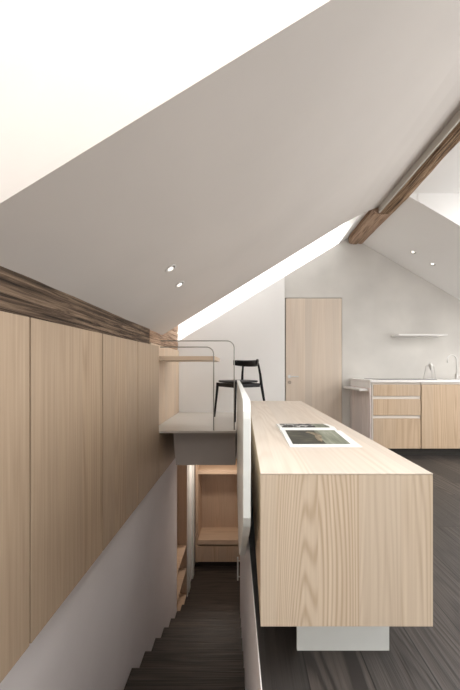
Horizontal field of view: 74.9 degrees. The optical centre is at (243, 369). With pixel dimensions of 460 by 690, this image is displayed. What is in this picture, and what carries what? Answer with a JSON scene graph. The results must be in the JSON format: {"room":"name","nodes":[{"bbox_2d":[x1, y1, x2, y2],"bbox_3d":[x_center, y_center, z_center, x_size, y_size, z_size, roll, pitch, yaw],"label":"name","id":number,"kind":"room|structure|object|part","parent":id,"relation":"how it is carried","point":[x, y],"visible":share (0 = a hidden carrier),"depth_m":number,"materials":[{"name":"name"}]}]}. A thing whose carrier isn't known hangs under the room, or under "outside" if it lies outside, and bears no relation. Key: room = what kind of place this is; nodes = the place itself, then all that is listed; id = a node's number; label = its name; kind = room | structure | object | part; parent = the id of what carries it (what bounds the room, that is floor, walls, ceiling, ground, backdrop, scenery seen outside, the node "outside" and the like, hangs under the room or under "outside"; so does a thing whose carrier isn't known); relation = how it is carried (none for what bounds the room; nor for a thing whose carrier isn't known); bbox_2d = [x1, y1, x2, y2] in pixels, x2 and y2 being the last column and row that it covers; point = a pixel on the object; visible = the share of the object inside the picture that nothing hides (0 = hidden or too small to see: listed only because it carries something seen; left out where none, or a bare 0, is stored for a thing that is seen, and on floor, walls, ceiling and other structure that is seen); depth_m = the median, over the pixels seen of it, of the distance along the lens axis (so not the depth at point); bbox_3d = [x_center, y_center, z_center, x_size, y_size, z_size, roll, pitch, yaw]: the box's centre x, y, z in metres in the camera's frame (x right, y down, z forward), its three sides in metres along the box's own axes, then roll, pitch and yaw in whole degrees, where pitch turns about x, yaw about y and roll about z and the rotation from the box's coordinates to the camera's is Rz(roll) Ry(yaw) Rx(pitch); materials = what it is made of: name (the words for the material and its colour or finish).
{"room":"attic apartment","nodes":[
{"label":"attic apartment","id":0,"kind":"room"},
{"bbox_2d":[0,321,194,689],"bbox_3d":[-1.046,0.935,2.998,0.241,5.730,6.605,0,0,0],"label":"wall","id":1,"kind":"structure","parent":0,"point":[104,628],"depth_m":2.21,"materials":[{"name":"paint"}]},
{"bbox_2d":[188,465,189,591],"bbox_3d":[-0.915,2.580,5.040,0.020,2.240,0.120,0,0,0],"label":"trim","id":2,"kind":"structure","parent":1,"relation":"attached to","point":[188,465],"depth_m":4.98,"materials":[{"name":"white paint"}]},
{"bbox_2d":[191,465,193,578],"bbox_3d":[-0.910,2.580,5.360,0.030,2.240,0.120,0,0,0],"label":"trim","id":3,"kind":"structure","parent":1,"relation":"attached to","point":[192,466],"depth_m":5.30,"materials":[{"name":"white paint"}]},
{"bbox_2d":[184,562,239,604],"bbox_3d":[-0.558,3.775,5.350,1.816,0.150,1.900,0,0,0],"label":"floor","id":4,"kind":"structure","parent":0,"point":[210,585],"depth_m":5.12,"materials":[{"name":"brown wood"}]},
{"bbox_2d":[177,465,187,610],"bbox_3d":[-1.008,2.515,4.566,0.185,2.370,0.787,0,0,0],"label":"bookcase","id":5,"kind":"object","parent":4,"relation":"on","point":[182,470],"visible":0.49,"depth_m":4.91,"materials":[{"name":"brown wood"}]},
{"bbox_3d":[-1.091,2.515,4.549,0.019,2.370,0.752,0,0,0],"label":"panel","id":6,"kind":"part","parent":5,"relation":"part of","materials":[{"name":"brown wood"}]},
{"bbox_3d":[-1.006,2.870,4.548,0.147,0.020,0.713,0,0,0],"label":"shelf","id":7,"kind":"part","parent":5,"relation":"part of","materials":[{"name":"brown wood"}]},
{"bbox_3d":[-1.006,3.250,4.548,0.147,0.020,0.713,0,0,0],"label":"shelf","id":8,"kind":"part","parent":5,"relation":"part of","materials":[{"name":"brown wood"}]},
{"bbox_3d":[-1.006,3.670,4.548,0.147,0.020,0.713,0,0,0],"label":"shelf","id":9,"kind":"part","parent":5,"relation":"part of","materials":[{"name":"brown wood"}]},
{"bbox_2d":[124,605,244,689],"bbox_3d":[-0.416,2.472,2.136,1.024,2.454,4.722,0,0,0],"label":"staircase","id":10,"kind":"structure","parent":4,"relation":"on","point":[200,648],"depth_m":2.78,"materials":[{"name":"brown wood"}]},
{"bbox_2d":[195,459,239,565],"bbox_3d":[-0.475,2.577,5.854,0.860,2.244,0.492,0,0,0],"label":"tall cabinet","id":11,"kind":"object","parent":4,"relation":"on","point":[216,507],"visible":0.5,"depth_m":5.91,"materials":[{"name":"brown wood"}]},
{"bbox_3d":[-0.880,2.533,5.860,0.050,2.155,0.480,0,0,0],"label":"panel","id":12,"kind":"part","parent":11,"relation":"part of","materials":[{"name":"brown wood"}]},
{"bbox_2d":[198,463,236,473],"bbox_3d":[-0.460,1.926,5.840,0.788,0.069,0.439,0,0,0],"label":"shelf","id":13,"kind":"object","parent":11,"relation":"attached to","point":[202,469],"depth_m":5.67,"materials":[{"name":"brown wood"}]},
{"bbox_3d":[-0.475,3.450,5.614,0.858,0.290,0.012,0,0,0],"label":"drawer","id":14,"kind":"part","parent":11,"relation":"part of","materials":[{"name":"brown wood"}]},
{"bbox_3d":[-0.460,3.233,5.835,0.788,0.088,0.449,0,0,0],"label":"seat","id":15,"kind":"part","parent":11,"relation":"part of","materials":[{"name":"brown wood"}]},
{"bbox_3d":[-0.460,2.533,6.070,0.788,2.155,0.020,0,0,0],"label":"panel","id":16,"kind":"part","parent":11,"relation":"part of","materials":[{"name":"brown wood"}]},
{"bbox_2d":[0,0,459,334],"bbox_3d":[0.214,-1.381,2.250,2.761,2.197,2.600,0,0,0],"label":"ceiling","id":17,"kind":"structure","parent":0,"point":[217,141],"depth_m":1.20,"materials":[{"name":"paint"}]},
{"bbox_2d":[166,264,175,271],"bbox_3d":[-0.496,-0.692,2.052,0.070,0.045,0.080,0,0,0],"label":"ceiling spotlight","id":18,"kind":"object","parent":17,"relation":"attached to","point":[172,267],"visible":1,"depth_m":2.05,"materials":[{"name":"white"}]},
{"bbox_2d":[176,281,184,286],"bbox_3d":[-0.510,-0.683,2.406,0.070,0.045,0.080,0,0,0],"label":"ceiling spotlight","id":19,"kind":"object","parent":17,"relation":"attached to","point":[181,283],"visible":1,"depth_m":2.40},
{"bbox_2d":[379,109,459,212],"bbox_3d":[1.605,-1.931,2.250,0.018,0.158,2.600,0,0,0],"label":"trim","id":20,"kind":"structure","parent":17,"relation":"attached to","point":[455,120],"depth_m":2.66,"materials":[{"name":"beige wood"}]},
{"bbox_2d":[240,537,261,689],"bbox_3d":[0.024,2.434,2.062,0.004,2.731,4.538,0,0,-2],"label":"wall","id":21,"kind":"structure","parent":0,"point":[251,660],"depth_m":1.85,"materials":[{"name":"paint"}]},
{"bbox_2d":[237,557,239,580],"bbox_3d":[-0.075,2.855,4.300,0.041,0.330,0.021,0,0,0],"label":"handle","id":22,"kind":"object","parent":21,"relation":"attached to","point":[238,560],"visible":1,"depth_m":4.29,"materials":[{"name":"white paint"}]},
{"bbox_2d":[186,233,327,335],"bbox_3d":[1.367,-1.230,5.050,5.066,2.600,0.100,0,0,0],"label":"skylight","id":23,"kind":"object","parent":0,"point":[319,246],"depth_m":5.00,"materials":[{"name":"glass"}]},
{"bbox_2d":[178,238,459,455],"bbox_3d":[1.342,-0.345,4.452,4.816,3.230,0.135,0,0,0],"label":"wall","id":24,"kind":"structure","parent":0,"point":[382,299],"depth_m":4.41,"materials":[{"name":"paint"}]},
{"bbox_2d":[285,298,341,422],"bbox_3d":[1.029,0.011,4.396,0.820,2.111,0.109,0,0,0],"label":"door","id":25,"kind":"structure","parent":24,"relation":"in","point":[313,326],"depth_m":4.40,"materials":[{"name":"brown wood"}]},
{"bbox_2d":[391,334,447,336],"bbox_3d":[2.515,-0.486,4.304,0.690,0.023,0.209,0,0,0],"label":"wall shelf","id":26,"kind":"object","parent":24,"relation":"attached to","point":[396,335],"visible":1,"depth_m":4.20,"materials":[{"name":"white"}]},
{"bbox_2d":[328,228,336,249],"bbox_3d":[1.465,-1.980,4.775,0.130,1.100,0.450,0,0,0],"label":"wall","id":27,"kind":"structure","parent":0,"point":[332,236],"depth_m":4.73,"materials":[{"name":"white paint"}]},
{"bbox_2d":[337,211,367,243],"bbox_3d":[1.465,-2.301,4.035,0.130,0.880,0.970,0,0,0],"label":"ceiling","id":28,"kind":"structure","parent":0,"point":[344,230],"depth_m":4.12,"materials":[{"name":"white paint"}]},
{"bbox_2d":[249,455,459,689],"bbox_3d":[1.617,1.220,0.280,5.166,0.300,8.760,0,0,0],"label":"floor","id":29,"kind":"structure","parent":0,"point":[417,657],"depth_m":1.16,"materials":[{"name":"grey wood"}]},
{"bbox_2d":[159,412,236,464],"bbox_3d":[-0.233,0.847,3.716,1.466,0.443,1.333,0,0,0],"label":"platform","id":30,"kind":"object","parent":29,"relation":"on","point":[196,442],"visible":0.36,"depth_m":3.25,"materials":[{"name":"beige paint"}]},
{"bbox_2d":[160,347,213,430],"bbox_3d":[-0.578,0.195,3.075,0.553,0.860,0.011,0,0,0],"label":"rail","id":31,"kind":"object","parent":30,"relation":"on","point":[160,347],"visible":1,"depth_m":3.07,"materials":[{"name":"silver metal"}]},
{"bbox_2d":[161,340,234,429],"bbox_3d":[-0.474,0.162,3.100,0.762,0.926,0.011,0,0,0],"label":"rail","id":32,"kind":"object","parent":30,"relation":"on","point":[161,340],"visible":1,"depth_m":3.10,"materials":[{"name":"silver metal"}]},
{"bbox_3d":[-0.233,0.636,4.329,1.465,0.022,0.108,0,0,0],"label":"lid","id":33,"kind":"part","parent":30,"relation":"part of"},
{"bbox_2d":[214,359,264,421],"bbox_3d":[-0.043,0.247,3.885,0.511,0.753,0.538,0,0,-35],"label":"dining chair","id":34,"kind":"object","parent":30,"relation":"on","point":[244,363],"visible":0.86,"depth_m":3.82,"materials":[{"name":"black wood"}]},
{"bbox_3d":[-0.359,0.397,3.939,0.071,0.452,0.037,0,0,0],"label":"leg","id":35,"kind":"part","parent":34,"relation":"part of","materials":[{"name":"black wood"}]},
{"bbox_3d":[-0.216,0.198,3.765,0.020,0.047,0.390,0,0,-35],"label":"seat rail","id":36,"kind":"part","parent":34,"relation":"part of","materials":[{"name":"black wood"}]},
{"bbox_3d":[-0.103,0.397,3.570,0.037,0.452,0.071,0,0,21],"label":"leg","id":37,"kind":"part","parent":34,"relation":"part of","materials":[{"name":"black wood"}]},
{"bbox_3d":[-0.068,0.153,3.868,0.430,0.028,0.454,0,0,-35],"label":"seat","id":38,"kind":"part","parent":34,"relation":"part of","materials":[{"name":"black wood"}]},
{"bbox_3d":[-0.011,0.271,4.173,0.056,0.705,0.138,0,0,12],"label":"leg","id":39,"kind":"part","parent":34,"relation":"part of","materials":[{"name":"black wood"}]},
{"bbox_3d":[0.065,-0.083,3.960,0.152,0.093,0.538,0,0,-35],"label":"backrest","id":40,"kind":"part","parent":34,"relation":"part of","materials":[{"name":"black wood"}]},
{"bbox_3d":[0.049,0.198,3.700,0.370,0.047,0.020,0,0,-35],"label":"seat rail","id":41,"kind":"part","parent":34,"relation":"part of","materials":[{"name":"black wood"}]},
{"bbox_3d":[0.237,0.271,3.815,0.138,0.705,0.056,0,0,8],"label":"leg","id":42,"kind":"part","parent":34,"relation":"part of","materials":[{"name":"black wood"}]},
{"bbox_2d":[237,380,250,554],"bbox_3d":[-0.022,0.648,2.040,0.027,1.083,2.022,0,0,-2],"label":"balustrade","id":43,"kind":"object","parent":29,"relation":"on","point":[243,401],"visible":1,"depth_m":1.09,"materials":[{"name":"white paint"}]},
{"bbox_2d":[250,401,432,650],"bbox_3d":[0.347,0.710,2.178,0.580,0.720,2.335,0,0,0],"label":"kitchen island","id":44,"kind":"object","parent":29,"relation":"on","point":[344,535],"visible":0.82,"depth_m":1.01,"materials":[{"name":"brown wood"}]},
{"bbox_3d":[0.068,0.610,2.178,0.022,0.510,2.290,0,0,0],"label":"panel","id":45,"kind":"part","parent":44,"relation":"part of","materials":[{"name":"brown wood"}]},
{"bbox_2d":[250,401,432,474],"bbox_3d":[0.347,0.352,2.178,0.580,0.004,2.335,0,0,0],"label":"island countertop","id":46,"kind":"structure","parent":44,"relation":"on","point":[275,456],"depth_m":1.26,"materials":[{"name":"brown wood"}]},
{"bbox_2d":[276,424,361,446],"bbox_3d":[0.369,0.339,1.615,0.328,0.021,0.540,0,0,0],"label":"magazine","id":47,"kind":"object","parent":46,"relation":"on","point":[296,435],"visible":1,"depth_m":1.52,"materials":[{"name":"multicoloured paper"}]},
{"bbox_2d":[280,424,314,426],"bbox_3d":[0.317,0.334,1.795,0.193,0.011,0.160,0,0,0],"label":"photo","id":48,"kind":"object","parent":47,"relation":"on","point":[281,425],"depth_m":1.78},
{"bbox_2d":[285,430,325,443],"bbox_3d":[0.305,0.339,1.525,0.155,0.013,0.270,0,0,0],"label":"photo","id":49,"kind":"object","parent":47,"relation":"on","point":[292,436],"depth_m":1.50},
{"bbox_2d":[306,432,322,441],"bbox_3d":[0.372,0.339,1.520,0.056,0.009,0.197,0,0,-11],"label":"photo","id":50,"kind":"object","parent":47,"relation":"on","point":[310,436],"depth_m":1.52},
{"bbox_2d":[311,424,328,426],"bbox_3d":[0.454,0.334,1.795,0.079,0.011,0.160,0,0,0],"label":"photo","id":51,"kind":"object","parent":47,"relation":"on","point":[313,425],"depth_m":1.78},
{"bbox_2d":[314,430,349,443],"bbox_3d":[0.440,0.339,1.525,0.112,0.013,0.270,0,0,0],"label":"photo","id":52,"kind":"object","parent":47,"relation":"on","point":[325,436],"depth_m":1.50},
{"bbox_3d":[0.347,0.610,1.021,0.580,0.510,0.022,0,0,0],"label":"panel","id":53,"kind":"part","parent":44,"relation":"part of","materials":[{"name":"brown wood"}]},
{"bbox_2d":[350,380,371,439],"bbox_3d":[1.572,0.614,4.057,0.020,0.912,0.690,0,0,0],"label":"end panel","id":54,"kind":"object","parent":29,"relation":"on","point":[360,401],"visible":0.82,"depth_m":3.98,"materials":[{"name":"white wood"}]},
{"bbox_2d":[344,386,367,390],"bbox_3d":[1.506,0.258,4.060,0.111,0.025,0.600,0,0,0],"label":"shelf","id":55,"kind":"object","parent":54,"relation":"attached to","point":[346,387],"visible":1,"depth_m":3.93,"materials":[{"name":"white"}]},
{"bbox_2d":[372,382,420,454],"bbox_3d":[1.886,0.615,4.049,0.606,0.910,0.702,0,0,0],"label":"base cabinet","id":56,"kind":"object","parent":29,"relation":"on","point":[396,406],"visible":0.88,"depth_m":3.70,"materials":[{"name":"brown wood"}]},
{"bbox_3d":[1.589,0.568,3.710,0.011,0.815,0.024,0,0,0],"label":"frame","id":57,"kind":"part","parent":56,"relation":"part of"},
{"bbox_3d":[1.890,0.790,3.709,0.582,0.370,0.022,0,0,0],"label":"drawer","id":58,"kind":"part","parent":56,"relation":"part of","materials":[{"name":"brown wood"}]},
{"bbox_3d":[1.890,0.466,3.709,0.582,0.200,0.022,0,0,0],"label":"drawer","id":59,"kind":"part","parent":56,"relation":"part of","materials":[{"name":"brown wood"}]},
{"bbox_3d":[1.890,0.257,3.709,0.582,0.141,0.022,0,0,0],"label":"drawer","id":60,"kind":"part","parent":56,"relation":"part of","materials":[{"name":"brown wood"}]},
{"bbox_2d":[350,378,459,381],"bbox_3d":[2.576,0.144,4.046,2.037,0.028,0.717,0,0,0],"label":"countertop","id":61,"kind":"structure","parent":56,"relation":"on","point":[352,379],"depth_m":3.69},
{"bbox_2d":[364,378,436,379],"bbox_3d":[2.085,0.127,4.040,0.730,0.005,0.480,0,0,0],"label":"induction hob","id":62,"kind":"object","parent":61,"relation":"in","point":[364,378],"visible":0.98,"depth_m":3.83,"materials":[{"name":"black glass"}]},
{"bbox_2d":[423,363,435,378],"bbox_3d":[2.503,0.016,3.992,0.140,0.218,0.144,0,0,0],"label":"juicer","id":63,"kind":"object","parent":61,"relation":"on","point":[430,364],"visible":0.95,"depth_m":4.00,"materials":[{"name":"metal"}]},
{"bbox_2d":[447,355,459,378],"bbox_3d":[2.878,-0.038,4.100,0.204,0.330,0.040,0,0,0],"label":"tap","id":64,"kind":"object","parent":61,"relation":"on","point":[456,374],"visible":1,"depth_m":4.09,"materials":[{"name":"metal"}]},
{"bbox_3d":[2.846,-0.038,4.100,0.140,0.330,0.016,0,0,0],"label":"spout","id":65,"kind":"part","parent":64,"relation":"part of","materials":[{"name":"metal"}]},
{"bbox_2d":[418,382,459,454],"bbox_3d":[2.499,0.614,4.049,0.618,0.912,0.702,0,0,0],"label":"base cabinet","id":66,"kind":"object","parent":29,"relation":"on","point":[440,401],"visible":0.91,"depth_m":3.70,"materials":[{"name":"brown wood"}]},
{"bbox_2d":[363,194,459,299],"bbox_3d":[2.870,-1.351,3.933,2.260,1.628,1.455,0,0,0],"label":"ceiling","id":67,"kind":"structure","parent":0,"point":[435,238],"depth_m":3.80,"materials":[{"name":"white paint"}]},
{"bbox_2d":[412,141,459,193],"bbox_3d":[3.120,-1.955,1.200,2.760,0.150,4.600,0,0,0],"label":"ceiling","id":68,"kind":"structure","parent":0,"point":[445,177],"depth_m":2.94,"materials":[{"name":"white paint"}]},
{"bbox_2d":[418,193,459,225],"bbox_3d":[3.180,-0.405,3.275,2.640,2.950,0.150,0,0,0],"label":"wall","id":69,"kind":"structure","parent":0,"point":[447,205],"depth_m":3.20,"materials":[{"name":"white paint"}]},
{"bbox_3d":[1.675,-2.140,0.230,0.450,0.180,8.860,0,0,0],"label":"ridge cap","id":70,"kind":"object","parent":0,"visible":0},
{"bbox_2d":[348,207,390,243],"bbox_3d":[1.647,-1.944,3.977,0.248,0.246,0.846,0,0,0],"label":"ridge beam","id":71,"kind":"structure","parent":70,"relation":"attached to","point":[373,219],"depth_m":3.87,"materials":[{"name":"brown wood"}]},
{"bbox_2d":[381,122,459,213],"bbox_3d":[1.690,-1.952,1.025,0.175,0.252,5.050,0,0,0],"label":"ridge beam","id":72,"kind":"structure","parent":70,"relation":"attached to","point":[453,138],"depth_m":2.78,"materials":[{"name":"brown wood"}]},
{"bbox_3d":[-1.083,-0.405,0.230,0.165,3.050,8.860,0,0,0],"label":"wall","id":73,"kind":"structure","parent":0,"visible":0},
{"bbox_2d":[0,311,28,682],"bbox_3d":[-0.890,0.450,0.905,0.061,1.320,0.600,0,0,0],"label":"wall panel","id":74,"kind":"object","parent":73,"relation":"attached to","point":[14,328],"visible":1,"depth_m":1.13,"materials":[{"name":"brown wood"}]},
{"bbox_2d":[29,318,101,642],"bbox_3d":[-0.890,0.446,1.520,0.061,1.329,0.610,0,0,0],"label":"wall panel","id":75,"kind":"object","parent":73,"relation":"attached to","point":[65,362],"visible":0.76,"depth_m":1.42,"materials":[{"name":"brown wood"}]},
{"bbox_2d":[0,266,149,343],"bbox_3d":[-0.977,-0.306,1.625,0.051,0.257,2.850,0,0,0],"label":"beam","id":76,"kind":"structure","parent":73,"relation":"attached to","point":[20,294],"depth_m":1.54,"materials":[{"name":"brown wood"}]},
{"bbox_2d":[102,334,137,550],"bbox_3d":[-0.890,0.441,2.135,0.061,1.338,0.600,0,0,0],"label":"wall panel","id":77,"kind":"object","parent":73,"relation":"attached to","point":[119,355],"visible":0.76,"depth_m":2.06,"materials":[{"name":"brown wood"}]},
{"bbox_2d":[138,342,158,504],"bbox_3d":[-0.890,0.437,2.745,0.061,1.347,0.600,0,0,0],"label":"wall panel","id":78,"kind":"object","parent":73,"relation":"attached to","point":[148,354],"visible":0.76,"depth_m":2.68,"materials":[{"name":"brown wood"}]},
{"bbox_2d":[149,330,177,349],"bbox_3d":[-0.978,-0.345,3.717,0.046,0.133,1.315,0,0,0],"label":"beam","id":79,"kind":"structure","parent":73,"relation":"attached to","point":[154,337],"depth_m":3.49,"materials":[{"name":"brown wood"}]},
{"bbox_2d":[149,342,178,424],"bbox_3d":[-0.956,0.174,3.717,0.019,0.898,1.325,0,0,0],"label":"panel","id":80,"kind":"object","parent":73,"relation":"attached to","point":[168,371],"visible":0.64,"depth_m":3.77,"materials":[{"name":"brown wood"}]},
{"bbox_2d":[159,356,219,361],"bbox_3d":[-0.620,-0.117,3.402,0.650,0.042,0.635,0,0,0],"label":"desk","id":81,"kind":"object","parent":80,"relation":"attached to","point":[161,358],"visible":0.8,"depth_m":3.08,"materials":[{"name":"brown wood"}]},
{"bbox_2d":[159,433,174,477],"bbox_3d":[-0.890,0.880,3.457,0.061,0.459,0.806,0,0,0],"label":"wall panel","id":82,"kind":"object","parent":73,"relation":"attached to","point":[166,440],"visible":0.43,"depth_m":3.30,"materials":[{"name":"brown wood"}]},
{"bbox_2d":[163,330,177,339],"bbox_3d":[-0.977,-0.469,3.967,0.045,0.130,0.815,0,0,0],"label":"beam","id":83,"kind":"structure","parent":73,"relation":"attached to","point":[170,334],"depth_m":3.99,"materials":[{"name":"brown wood"}]}
]}

